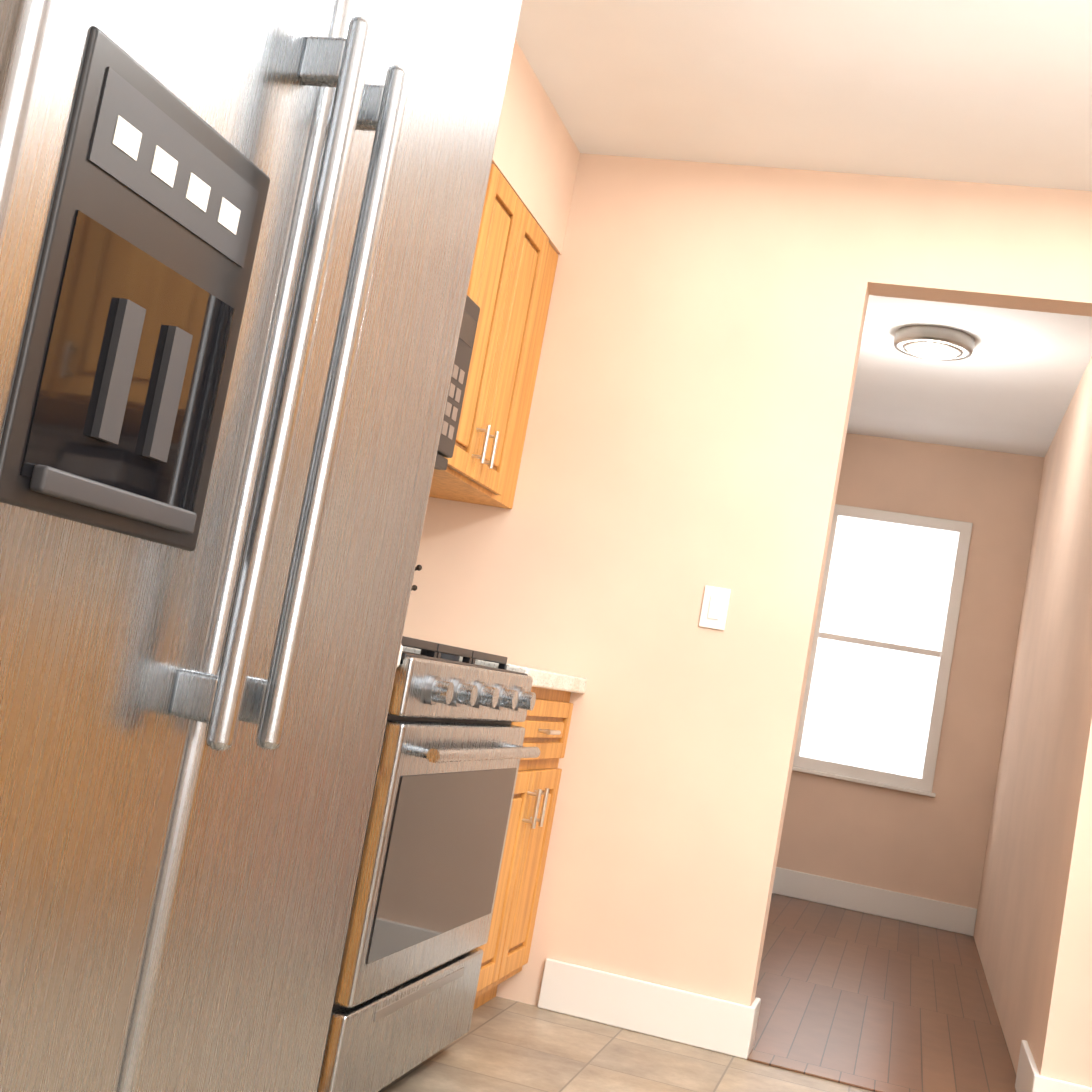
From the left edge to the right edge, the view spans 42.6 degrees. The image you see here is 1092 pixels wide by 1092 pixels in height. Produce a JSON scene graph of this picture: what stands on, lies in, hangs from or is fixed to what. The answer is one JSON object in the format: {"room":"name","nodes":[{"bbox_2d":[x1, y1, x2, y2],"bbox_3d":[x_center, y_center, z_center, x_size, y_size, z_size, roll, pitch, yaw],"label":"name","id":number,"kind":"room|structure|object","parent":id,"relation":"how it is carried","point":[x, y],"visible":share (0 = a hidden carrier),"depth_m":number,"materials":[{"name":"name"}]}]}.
{"room":"kitchen","nodes":[
{"label":"kitchen","id":0,"kind":"room"},
{"bbox_2d":[378,996,873,1091],"bbox_3d":[-1.043,0.877,0.960,7.990,0.100,6.210,9,-5,16],"label":"floor","id":1,"kind":"structure","parent":0,"point":[504,1045],"depth_m":3.45,"materials":[{"name":"tile"}]},
{"bbox_2d":[0,0,521,1091],"bbox_3d":[-0.697,0.030,1.352,0.990,1.753,0.849,9,-5,16],"label":"fridge","id":2,"kind":"object","parent":1,"relation":"on","point":[238,240],"visible":1,"depth_m":1.15,"materials":[{"name":"grey metal"}]},
{"bbox_2d":[317,636,539,1091],"bbox_3d":[-0.470,0.529,2.976,0.713,1.145,0.838,9,-5,16],"label":"steel gas range","id":3,"kind":"object","parent":1,"relation":"on","point":[454,750],"visible":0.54,"depth_m":2.75,"materials":[{"name":"grey metal"}]},
{"bbox_2d":[473,687,572,1009],"bbox_3d":[-0.346,0.757,3.693,0.660,0.870,0.644,9,-5,16],"label":"base cabinet","id":4,"kind":"object","parent":1,"relation":"on","point":[506,947],"visible":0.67,"depth_m":3.65,"materials":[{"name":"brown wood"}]},
{"bbox_2d":[402,646,586,693],"bbox_3d":[-0.269,0.307,3.733,0.640,0.045,0.648,9,-5,16],"label":"countertop","id":5,"kind":"structure","parent":4,"relation":"on","point":[544,679],"depth_m":3.53,"materials":[{"name":"stone"}]},
{"bbox_2d":[411,565,421,590],"bbox_3d":[-0.407,0.055,3.593,0.185,0.375,0.186,9,-5,16],"label":"rack","id":6,"kind":"object","parent":5,"relation":"on","point":[418,568],"visible":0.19,"depth_m":3.57,"materials":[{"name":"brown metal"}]},
{"bbox_3d":[-0.742,0.548,2.183,0.660,0.870,0.800,9,-5,16],"label":"base cabinet","id":7,"kind":"object","parent":1,"relation":"on","visible":0},
{"bbox_2d":[397,645,402,666],"bbox_3d":[-0.665,0.099,2.223,0.640,0.045,0.811,9,-5,16],"label":"countertop","id":8,"kind":"structure","parent":7,"relation":"on","point":[400,654],"depth_m":2.51,"materials":[{"name":"stone"}]},
{"bbox_2d":[403,153,1091,1086],"bbox_3d":[1.619,0.300,3.643,4.540,2.450,0.120,9,-5,16],"label":"wall","id":9,"kind":"structure","parent":0,"point":[685,437],"depth_m":3.93,"materials":[{"name":"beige paint"}]},
{"bbox_2d":[537,958,755,1058],"bbox_3d":[0.267,1.251,3.795,0.586,0.135,0.016,9,-5,16],"label":"baseboard","id":10,"kind":"structure","parent":9,"relation":"attached to","point":[667,1013],"depth_m":3.79,"materials":[{"name":"white"}]},
{"bbox_2d":[699,586,730,629],"bbox_3d":[0.469,0.172,3.894,0.072,0.116,0.009,9,-5,16],"label":"light switch","id":11,"kind":"object","parent":9,"relation":"attached to","point":[714,609],"visible":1,"depth_m":3.89,"materials":[{"name":"white plastic"}]},
{"bbox_2d":[748,998,760,1055],"bbox_3d":[0.558,1.303,3.791,0.016,0.135,0.136,9,-5,16],"label":"baseboard","id":12,"kind":"structure","parent":9,"relation":"attached to","point":[756,1003],"depth_m":3.79,"materials":[{"name":"white"}]},
{"bbox_2d":[747,1055,896,1091],"bbox_3d":[0.874,1.411,3.623,0.708,0.006,0.040,9,-5,16],"label":"trim","id":13,"kind":"structure","parent":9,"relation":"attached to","point":[815,1074],"depth_m":3.66,"materials":[{"name":"brown wood"}]},
{"bbox_2d":[1031,1074,1091,1091],"bbox_3d":[1.379,1.423,3.480,0.334,0.135,0.016,9,-5,16],"label":"baseboard","id":14,"kind":"structure","parent":9,"relation":"attached to","point":[1041,1083],"depth_m":3.51,"materials":[{"name":"white"}]},
{"bbox_2d":[515,0,1091,456],"bbox_3d":[-0.124,-1.375,2.975,7.990,0.100,9.940,9,-5,16],"label":"ceiling","id":15,"kind":"structure","parent":0,"point":[979,90],"depth_m":3.59,"materials":[{"name":"white paint"}]},
{"bbox_2d":[492,39,579,254],"bbox_3d":[-0.366,-1.190,3.161,0.345,0.316,2.197,9,-5,16],"label":"soffit","id":16,"kind":"structure","parent":15,"relation":"attached to","point":[536,156],"depth_m":3.78,"materials":[{"name":"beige paint"}]},
{"bbox_2d":[894,325,974,360],"bbox_3d":[1.496,-0.770,5.409,0.300,0.080,0.300,9,-5,16],"label":"light","id":17,"kind":"object","parent":15,"relation":"attached to","point":[931,342],"visible":1,"depth_m":5.32,"materials":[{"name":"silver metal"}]},
{"bbox_2d":[749,893,1015,1091],"bbox_3d":[1.290,1.703,5.418,1.470,0.100,3.730,9,-5,16],"label":"floor","id":18,"kind":"structure","parent":0,"point":[885,1003],"depth_m":4.79,"materials":[{"name":"brown wood"}]},
{"bbox_2d":[776,433,1043,908],"bbox_3d":[1.873,0.677,7.290,1.270,2.450,0.120,9,-5,16],"label":"wall","id":19,"kind":"structure","parent":0,"point":[928,847],"depth_m":7.18,"materials":[{"name":"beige paint"}]},
{"bbox_2d":[772,867,976,935],"bbox_3d":[1.652,1.803,7.121,1.030,0.135,0.016,9,-5,16],"label":"baseboard","id":20,"kind":"structure","parent":19,"relation":"attached to","point":[951,917],"depth_m":7.11,"materials":[{"name":"white"}]},
{"bbox_2d":[792,504,972,796],"bbox_3d":[1.728,0.521,7.266,0.780,1.420,0.040,9,-5,16],"label":"window","id":21,"kind":"structure","parent":19,"relation":"in","point":[876,688],"depth_m":7.26,"materials":[{"name":"white glass"}]},
{"bbox_2d":[973,357,1091,1074],"bbox_3d":[1.967,0.523,5.404,0.120,2.450,3.490,9,-5,16],"label":"wall","id":22,"kind":"structure","parent":0,"point":[1029,833],"depth_m":4.97,"materials":[{"name":"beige paint"}]},
{"bbox_2d":[1015,1040,1039,1091],"bbox_3d":[1.282,1.429,3.732,0.016,0.135,0.420,9,-5,16],"label":"baseboard","id":23,"kind":"structure","parent":22,"relation":"attached to","point":[1027,1069],"depth_m":3.76,"materials":[{"name":"white"}]},
{"bbox_3d":[-0.884,-0.235,2.715,0.120,2.450,3.300,9,-5,16],"label":"wall","id":24,"kind":"structure","parent":0,"visible":0},
{"bbox_2d":[434,295,479,469],"bbox_3d":[-0.458,-0.455,3.036,0.445,0.408,0.768,9,-5,16],"label":"microwave","id":25,"kind":"object","parent":24,"relation":"attached to","point":[458,382],"visible":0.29,"depth_m":3.29,"materials":[{"name":"grey metal"}]},
{"bbox_2d":[429,164,557,508],"bbox_3d":[-0.257,-0.554,3.795,0.390,0.770,0.749,9,-5,16],"label":"upper cabinet","id":26,"kind":"object","parent":24,"relation":"attached to","point":[512,276],"visible":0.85,"depth_m":3.72,"materials":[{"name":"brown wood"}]}
]}

